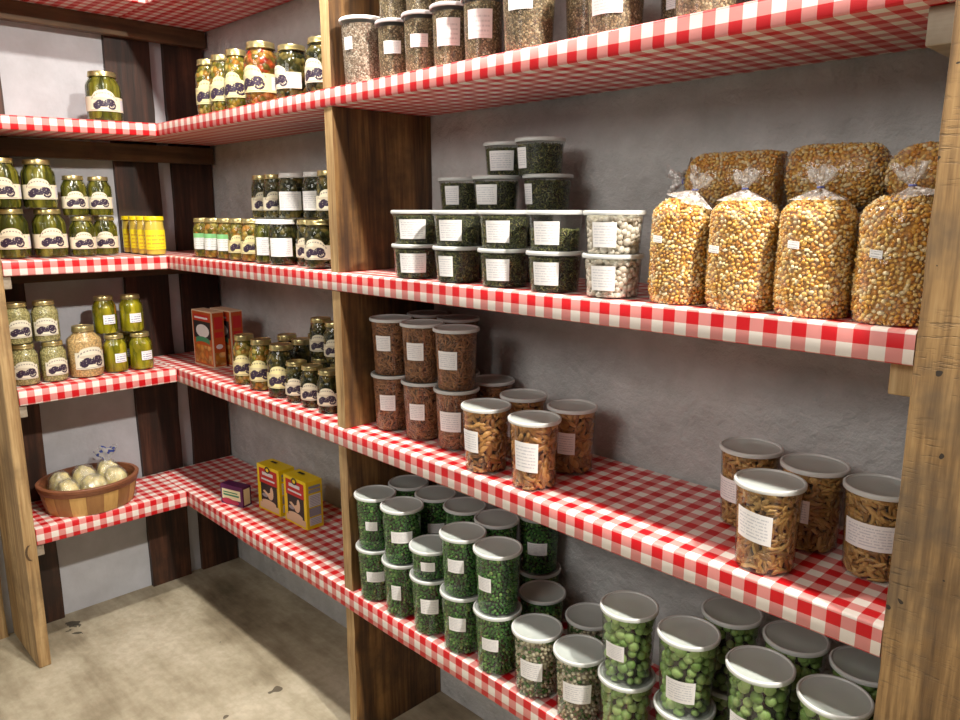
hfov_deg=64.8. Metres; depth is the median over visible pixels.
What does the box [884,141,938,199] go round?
bag
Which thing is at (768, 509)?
tub
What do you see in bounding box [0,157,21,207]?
glass jar
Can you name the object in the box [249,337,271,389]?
glass jar
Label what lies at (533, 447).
tub
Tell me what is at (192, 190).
plank
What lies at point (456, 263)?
tub
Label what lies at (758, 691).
tub
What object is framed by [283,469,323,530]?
box
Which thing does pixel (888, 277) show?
bag
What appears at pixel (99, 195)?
glass jar
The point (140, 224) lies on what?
glass jar
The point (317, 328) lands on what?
glass jar
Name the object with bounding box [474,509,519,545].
tub
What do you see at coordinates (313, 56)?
glass jar
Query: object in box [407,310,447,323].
tub
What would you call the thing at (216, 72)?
glass jar
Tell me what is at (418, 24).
tub
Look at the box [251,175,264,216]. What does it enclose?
glass jar
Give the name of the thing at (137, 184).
plank
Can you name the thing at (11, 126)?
shelf
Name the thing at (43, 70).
wall
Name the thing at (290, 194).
glass jar
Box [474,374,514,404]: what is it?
tub
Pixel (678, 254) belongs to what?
bag
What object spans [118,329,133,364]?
glass jar
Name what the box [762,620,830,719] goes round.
tub
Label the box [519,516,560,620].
tub
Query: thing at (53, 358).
glass jar
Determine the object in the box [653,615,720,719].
tub
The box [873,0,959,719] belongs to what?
upright
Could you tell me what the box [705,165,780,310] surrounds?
bag
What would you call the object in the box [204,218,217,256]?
glass jar
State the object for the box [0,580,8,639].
plank
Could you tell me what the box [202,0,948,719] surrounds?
wall
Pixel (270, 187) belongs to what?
glass jar
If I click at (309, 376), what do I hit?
glass jar
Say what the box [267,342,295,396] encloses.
glass jar
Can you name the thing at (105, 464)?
bread bag
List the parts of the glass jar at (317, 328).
lid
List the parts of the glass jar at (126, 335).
lid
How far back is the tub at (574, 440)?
1.51 m
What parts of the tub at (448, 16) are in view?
lid, deli tub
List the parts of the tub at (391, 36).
lid, deli tub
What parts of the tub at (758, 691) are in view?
lid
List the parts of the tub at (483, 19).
lid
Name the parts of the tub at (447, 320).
lid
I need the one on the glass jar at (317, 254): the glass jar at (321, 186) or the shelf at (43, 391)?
the glass jar at (321, 186)
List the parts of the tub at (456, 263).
lid, deli tub, lid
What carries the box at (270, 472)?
on the shelf at (316, 555)
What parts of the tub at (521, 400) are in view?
lid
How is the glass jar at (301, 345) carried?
on the shelf at (672, 526)
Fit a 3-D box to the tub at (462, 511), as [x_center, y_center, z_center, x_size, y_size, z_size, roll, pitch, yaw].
[-0.035,0.406,1.788,0.103,0.136,0.103,-11,16,-44]
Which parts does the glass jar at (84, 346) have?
lid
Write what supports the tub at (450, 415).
on the shelf at (672, 526)
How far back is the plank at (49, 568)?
2.46 m
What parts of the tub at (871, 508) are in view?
lid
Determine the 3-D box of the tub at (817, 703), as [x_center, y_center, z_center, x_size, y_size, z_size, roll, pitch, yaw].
[0.513,0.550,1.105,0.103,0.136,0.103,-8,14,-33]
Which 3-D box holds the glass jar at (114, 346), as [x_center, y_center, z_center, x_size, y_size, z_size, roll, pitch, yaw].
[-1.169,-0.023,2.424,0.073,0.120,0.074,-11,16,-44]
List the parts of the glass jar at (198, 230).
lid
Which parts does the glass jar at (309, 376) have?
lid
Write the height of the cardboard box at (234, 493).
0.067 m
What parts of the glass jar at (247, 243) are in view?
lid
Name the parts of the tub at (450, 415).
deli tub, lid, lid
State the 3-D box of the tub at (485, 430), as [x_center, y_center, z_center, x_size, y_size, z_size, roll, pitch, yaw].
[0.012,0.156,1.553,0.103,0.136,0.103,7,14,33]
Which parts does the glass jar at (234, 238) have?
lid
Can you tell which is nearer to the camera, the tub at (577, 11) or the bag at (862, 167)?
the bag at (862, 167)
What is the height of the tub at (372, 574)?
0.270 m
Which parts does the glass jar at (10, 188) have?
lid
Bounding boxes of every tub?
[339,15,379,84]
[354,485,395,600]
[369,314,412,429]
[375,0,406,77]
[380,496,423,616]
[388,475,428,504]
[391,210,436,277]
[400,319,444,439]
[401,0,434,71]
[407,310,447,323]
[409,534,445,633]
[414,485,456,543]
[429,0,464,65]
[430,177,483,241]
[432,210,481,281]
[433,324,479,449]
[437,314,479,371]
[443,496,486,530]
[461,0,502,59]
[461,398,510,472]
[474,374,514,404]
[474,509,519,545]
[500,388,547,457]
[503,0,554,51]
[508,410,561,489]
[511,613,562,697]
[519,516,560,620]
[519,579,565,645]
[547,399,597,473]
[553,634,605,719]
[565,602,607,671]
[566,0,588,38]
[588,0,643,33]
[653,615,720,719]
[661,0,675,18]
[676,0,735,16]
[701,596,763,719]
[719,437,783,526]
[725,645,795,719]
[734,468,807,574]
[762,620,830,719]
[780,453,850,552]
[796,674,874,719]
[829,645,880,719]
[843,473,900,581]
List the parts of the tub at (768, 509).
lid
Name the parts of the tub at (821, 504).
lid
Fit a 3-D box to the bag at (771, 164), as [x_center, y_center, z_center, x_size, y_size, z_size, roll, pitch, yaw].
[0.407,-0.302,1.272,0.205,0.096,0.093,10,15,41]
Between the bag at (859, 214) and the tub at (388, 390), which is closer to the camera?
the bag at (859, 214)
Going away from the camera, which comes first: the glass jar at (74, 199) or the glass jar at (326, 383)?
the glass jar at (326, 383)
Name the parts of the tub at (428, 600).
lid, lid, deli tub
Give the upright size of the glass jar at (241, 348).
0.148 m
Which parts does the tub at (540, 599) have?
lid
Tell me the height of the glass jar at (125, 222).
0.122 m
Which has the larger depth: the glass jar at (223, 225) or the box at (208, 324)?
the box at (208, 324)
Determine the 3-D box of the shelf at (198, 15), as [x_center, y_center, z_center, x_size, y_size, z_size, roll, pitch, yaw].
[-0.224,-0.974,1.695,0.290,0.042,2.411,-11,16,-44]
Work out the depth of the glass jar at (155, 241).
2.38 m
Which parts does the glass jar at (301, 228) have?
lid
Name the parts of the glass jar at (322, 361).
lid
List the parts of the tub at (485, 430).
lid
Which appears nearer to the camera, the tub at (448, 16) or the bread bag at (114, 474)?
the tub at (448, 16)
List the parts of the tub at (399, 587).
lid, deli tub, lid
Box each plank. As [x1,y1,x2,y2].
[0,77,64,623]
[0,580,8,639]
[101,35,191,586]
[160,44,237,569]
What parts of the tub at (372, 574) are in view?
lid, deli tub, lid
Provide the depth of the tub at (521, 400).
1.60 m
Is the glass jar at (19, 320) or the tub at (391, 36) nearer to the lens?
the tub at (391, 36)
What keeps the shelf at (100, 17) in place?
attached to the wall at (43, 70)
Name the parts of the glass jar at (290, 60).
lid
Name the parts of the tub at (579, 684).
lid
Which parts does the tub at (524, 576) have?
lid, deli tub, lid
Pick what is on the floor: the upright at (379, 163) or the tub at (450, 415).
the upright at (379, 163)
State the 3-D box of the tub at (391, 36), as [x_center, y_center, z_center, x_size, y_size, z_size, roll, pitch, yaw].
[-0.177,-0.707,1.586,0.089,0.233,0.085,-11,16,-44]
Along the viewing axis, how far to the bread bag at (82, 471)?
2.44 m
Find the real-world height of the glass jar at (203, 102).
0.153 m
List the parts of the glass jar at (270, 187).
lid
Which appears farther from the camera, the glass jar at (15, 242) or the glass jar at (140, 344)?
the glass jar at (140, 344)
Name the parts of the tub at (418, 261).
lid, deli tub, lid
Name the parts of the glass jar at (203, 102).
lid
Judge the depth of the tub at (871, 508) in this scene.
1.09 m
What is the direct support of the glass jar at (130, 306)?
on the glass jar at (140, 344)
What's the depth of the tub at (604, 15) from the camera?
1.18 m
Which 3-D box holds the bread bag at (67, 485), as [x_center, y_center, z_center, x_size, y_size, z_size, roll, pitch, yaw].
[-1.288,0.424,2.368,0.074,0.105,0.089,-11,16,-44]
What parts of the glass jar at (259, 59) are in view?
lid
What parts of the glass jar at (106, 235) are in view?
lid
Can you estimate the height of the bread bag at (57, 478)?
0.114 m
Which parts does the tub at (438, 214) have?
deli tub, lid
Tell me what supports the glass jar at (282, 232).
on the shelf at (847, 337)
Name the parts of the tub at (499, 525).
lid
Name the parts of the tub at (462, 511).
lid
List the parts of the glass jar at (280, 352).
lid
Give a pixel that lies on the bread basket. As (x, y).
(90, 501)
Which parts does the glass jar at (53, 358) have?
lid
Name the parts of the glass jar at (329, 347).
lid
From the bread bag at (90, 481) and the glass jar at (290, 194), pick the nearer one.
the glass jar at (290, 194)
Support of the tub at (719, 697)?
on the shelf at (316, 555)
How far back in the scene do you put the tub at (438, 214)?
1.65 m
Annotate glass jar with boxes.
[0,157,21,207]
[0,209,30,257]
[6,301,32,344]
[12,342,40,384]
[20,159,57,207]
[31,209,68,256]
[31,299,59,340]
[39,339,68,380]
[60,175,88,214]
[66,324,103,376]
[69,216,96,255]
[85,70,122,120]
[86,177,113,214]
[92,295,117,333]
[93,216,118,253]
[102,333,128,371]
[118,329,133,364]
[119,294,143,331]
[121,216,131,251]
[128,216,138,252]
[129,331,153,368]
[135,216,146,253]
[143,216,165,253]
[193,218,205,255]
[195,59,211,114]
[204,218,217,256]
[209,54,226,111]
[216,218,236,258]
[224,49,246,108]
[228,219,242,259]
[233,333,253,383]
[240,219,255,260]
[243,41,277,104]
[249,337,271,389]
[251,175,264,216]
[254,219,270,261]
[263,174,279,217]
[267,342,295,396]
[268,219,297,263]
[275,44,306,98]
[277,333,296,342]
[278,173,304,217]
[285,359,306,401]
[292,337,311,362]
[296,219,318,264]
[300,363,322,406]
[302,172,317,217]
[304,220,330,267]
[305,36,322,92]
[309,316,330,357]
[311,357,329,367]
[316,170,328,218]
[317,367,336,412]
[324,320,334,363]
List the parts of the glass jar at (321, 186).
lid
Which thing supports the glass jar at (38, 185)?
on the glass jar at (49, 235)
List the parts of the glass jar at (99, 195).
lid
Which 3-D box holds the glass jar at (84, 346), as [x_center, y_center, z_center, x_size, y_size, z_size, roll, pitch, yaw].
[-1.232,-0.029,2.357,0.101,0.158,0.102,-11,16,-44]
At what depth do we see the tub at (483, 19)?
1.39 m
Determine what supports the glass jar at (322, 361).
on the shelf at (672, 526)
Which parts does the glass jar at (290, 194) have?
lid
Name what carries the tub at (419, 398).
on the shelf at (672, 526)
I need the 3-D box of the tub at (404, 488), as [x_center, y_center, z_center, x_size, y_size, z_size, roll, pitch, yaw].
[-0.182,0.375,1.932,0.103,0.136,0.103,-11,16,-44]
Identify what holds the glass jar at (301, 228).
on the shelf at (847, 337)
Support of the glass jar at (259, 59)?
on the shelf at (757, 35)
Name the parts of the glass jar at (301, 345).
lid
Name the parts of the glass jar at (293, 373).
lid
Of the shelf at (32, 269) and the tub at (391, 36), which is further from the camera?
the shelf at (32, 269)
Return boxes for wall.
[0,20,202,633]
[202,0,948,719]
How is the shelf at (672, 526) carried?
attached to the wall at (666, 403)
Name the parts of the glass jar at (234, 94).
lid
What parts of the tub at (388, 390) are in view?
lid, deli tub, lid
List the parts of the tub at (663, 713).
deli tub, lid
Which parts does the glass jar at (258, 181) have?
lid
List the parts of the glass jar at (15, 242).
lid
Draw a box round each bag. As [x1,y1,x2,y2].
[49,472,70,490]
[57,480,79,490]
[72,465,96,489]
[82,475,106,488]
[94,446,117,477]
[105,467,126,483]
[647,166,713,304]
[665,149,788,207]
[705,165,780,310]
[773,163,858,318]
[784,142,893,207]
[849,213,861,310]
[850,157,934,326]
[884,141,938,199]
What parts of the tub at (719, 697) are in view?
lid, deli tub, lid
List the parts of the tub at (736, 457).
lid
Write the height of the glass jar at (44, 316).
0.122 m
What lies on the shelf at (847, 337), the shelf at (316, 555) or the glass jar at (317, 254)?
the glass jar at (317, 254)
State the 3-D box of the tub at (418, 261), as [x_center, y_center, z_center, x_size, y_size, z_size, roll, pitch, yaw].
[-0.137,-0.247,1.614,0.103,0.142,0.103,-11,16,-44]
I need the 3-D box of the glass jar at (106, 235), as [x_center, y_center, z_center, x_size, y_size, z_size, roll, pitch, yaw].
[-1.191,-0.395,2.403,0.074,0.121,0.074,-11,16,-44]
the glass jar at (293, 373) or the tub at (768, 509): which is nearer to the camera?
the tub at (768, 509)
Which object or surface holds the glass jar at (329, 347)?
on the glass jar
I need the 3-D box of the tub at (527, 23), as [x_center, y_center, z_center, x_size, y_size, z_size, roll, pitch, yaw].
[0.086,-0.608,1.333,0.103,0.136,0.103,-11,16,-44]
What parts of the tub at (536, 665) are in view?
lid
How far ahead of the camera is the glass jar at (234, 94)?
2.02 m
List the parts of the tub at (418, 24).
lid, deli tub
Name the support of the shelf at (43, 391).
attached to the wall at (43, 70)
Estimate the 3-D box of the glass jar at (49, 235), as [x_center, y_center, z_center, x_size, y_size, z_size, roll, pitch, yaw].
[-1.294,-0.381,2.272,0.092,0.142,0.092,-11,16,-44]
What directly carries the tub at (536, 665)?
on the shelf at (316, 555)
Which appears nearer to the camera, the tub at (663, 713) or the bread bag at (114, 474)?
the tub at (663, 713)
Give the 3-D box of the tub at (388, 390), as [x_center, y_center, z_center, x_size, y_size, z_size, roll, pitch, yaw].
[-0.211,0.030,1.823,0.101,0.270,0.101,-11,16,-44]
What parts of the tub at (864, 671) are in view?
lid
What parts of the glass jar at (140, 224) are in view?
lid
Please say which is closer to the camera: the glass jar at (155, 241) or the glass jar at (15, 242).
the glass jar at (15, 242)
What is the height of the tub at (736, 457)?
0.136 m
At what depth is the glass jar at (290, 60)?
1.84 m
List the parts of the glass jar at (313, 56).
lid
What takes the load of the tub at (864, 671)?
on the tub
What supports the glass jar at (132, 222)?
on the shelf at (32, 269)
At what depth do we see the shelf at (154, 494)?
2.42 m
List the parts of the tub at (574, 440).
lid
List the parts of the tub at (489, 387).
lid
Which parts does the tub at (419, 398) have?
lid, deli tub, lid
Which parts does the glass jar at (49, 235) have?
lid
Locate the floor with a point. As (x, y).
(227, 640)
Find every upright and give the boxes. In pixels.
[0,258,50,667]
[319,0,440,719]
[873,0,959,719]
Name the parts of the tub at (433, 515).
lid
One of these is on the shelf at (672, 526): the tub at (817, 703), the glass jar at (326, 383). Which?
the glass jar at (326, 383)
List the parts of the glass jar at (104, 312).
lid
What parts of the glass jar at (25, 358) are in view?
lid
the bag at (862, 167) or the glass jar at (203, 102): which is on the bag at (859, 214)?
the bag at (862, 167)
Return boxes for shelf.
[0,0,205,49]
[0,114,213,164]
[1,253,196,289]
[17,361,176,417]
[31,474,187,555]
[118,0,291,31]
[129,0,955,145]
[153,351,888,657]
[157,250,917,396]
[157,455,662,719]
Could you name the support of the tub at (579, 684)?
on the shelf at (316, 555)
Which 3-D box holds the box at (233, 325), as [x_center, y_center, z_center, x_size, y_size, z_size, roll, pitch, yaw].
[-0.852,-0.081,2.549,0.134,0.185,0.045,11,16,43]
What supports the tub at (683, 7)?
on the shelf at (757, 35)
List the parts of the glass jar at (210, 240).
lid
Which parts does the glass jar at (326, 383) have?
lid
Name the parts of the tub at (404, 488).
lid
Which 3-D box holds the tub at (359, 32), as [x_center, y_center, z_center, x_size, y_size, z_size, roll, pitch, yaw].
[-0.254,-0.670,1.653,0.103,0.136,0.103,-11,16,-44]
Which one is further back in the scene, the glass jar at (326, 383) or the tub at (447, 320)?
the glass jar at (326, 383)
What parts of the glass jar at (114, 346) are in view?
lid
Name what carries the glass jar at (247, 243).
on the shelf at (847, 337)
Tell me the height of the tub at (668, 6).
0.136 m
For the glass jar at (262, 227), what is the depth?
2.02 m
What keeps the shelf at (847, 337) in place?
attached to the wall at (666, 403)
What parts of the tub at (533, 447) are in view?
lid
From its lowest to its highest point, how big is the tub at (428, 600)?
0.206 m
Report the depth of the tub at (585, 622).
1.54 m
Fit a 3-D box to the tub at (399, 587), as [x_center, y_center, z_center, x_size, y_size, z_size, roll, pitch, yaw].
[-0.183,0.470,1.802,0.103,0.270,0.103,-11,16,-44]
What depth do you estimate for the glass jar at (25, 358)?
2.21 m
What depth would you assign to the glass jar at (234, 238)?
2.13 m
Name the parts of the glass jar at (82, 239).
lid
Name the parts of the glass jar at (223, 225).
lid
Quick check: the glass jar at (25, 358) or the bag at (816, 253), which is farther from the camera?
the glass jar at (25, 358)
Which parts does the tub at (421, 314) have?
lid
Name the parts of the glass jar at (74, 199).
lid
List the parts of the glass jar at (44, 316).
lid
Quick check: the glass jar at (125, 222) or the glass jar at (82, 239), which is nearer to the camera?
the glass jar at (82, 239)
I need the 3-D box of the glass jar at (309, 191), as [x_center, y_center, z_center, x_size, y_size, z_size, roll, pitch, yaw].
[-0.415,-0.418,1.927,0.077,0.118,0.076,-11,16,-44]
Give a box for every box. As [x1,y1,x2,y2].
[191,308,226,368]
[210,306,242,365]
[220,480,251,507]
[257,459,293,516]
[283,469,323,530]
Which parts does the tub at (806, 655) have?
lid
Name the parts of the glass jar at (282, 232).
lid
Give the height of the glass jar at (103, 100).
0.145 m
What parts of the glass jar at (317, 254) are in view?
lid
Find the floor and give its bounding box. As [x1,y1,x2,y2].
[0,556,483,719]
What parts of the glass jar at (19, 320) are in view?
lid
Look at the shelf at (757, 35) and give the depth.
1.22 m
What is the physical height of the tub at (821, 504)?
0.136 m
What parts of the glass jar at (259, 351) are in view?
lid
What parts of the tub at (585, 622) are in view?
lid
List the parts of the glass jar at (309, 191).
lid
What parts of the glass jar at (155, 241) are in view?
lid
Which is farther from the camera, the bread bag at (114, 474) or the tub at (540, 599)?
the bread bag at (114, 474)
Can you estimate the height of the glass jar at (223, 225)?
0.118 m
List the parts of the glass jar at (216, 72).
lid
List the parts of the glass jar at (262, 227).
lid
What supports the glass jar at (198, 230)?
on the shelf at (847, 337)
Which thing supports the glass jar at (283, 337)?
on the shelf at (672, 526)
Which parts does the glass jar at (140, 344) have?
lid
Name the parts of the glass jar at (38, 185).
lid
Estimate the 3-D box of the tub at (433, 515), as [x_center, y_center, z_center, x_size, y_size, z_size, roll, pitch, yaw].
[-0.108,0.391,1.860,0.103,0.136,0.103,-11,16,-44]
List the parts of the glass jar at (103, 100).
lid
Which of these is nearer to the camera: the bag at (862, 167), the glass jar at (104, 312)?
the bag at (862, 167)
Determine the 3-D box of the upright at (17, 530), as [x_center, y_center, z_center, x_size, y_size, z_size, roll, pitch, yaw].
[-1.430,-0.332,2.159,0.034,2.550,0.288,-11,16,-44]
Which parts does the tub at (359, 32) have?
lid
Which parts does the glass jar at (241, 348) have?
lid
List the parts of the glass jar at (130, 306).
lid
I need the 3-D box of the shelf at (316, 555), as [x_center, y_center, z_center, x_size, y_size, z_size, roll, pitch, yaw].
[-0.221,0.616,2.014,0.290,0.116,2.413,-11,16,-44]
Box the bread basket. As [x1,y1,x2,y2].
[35,462,138,516]

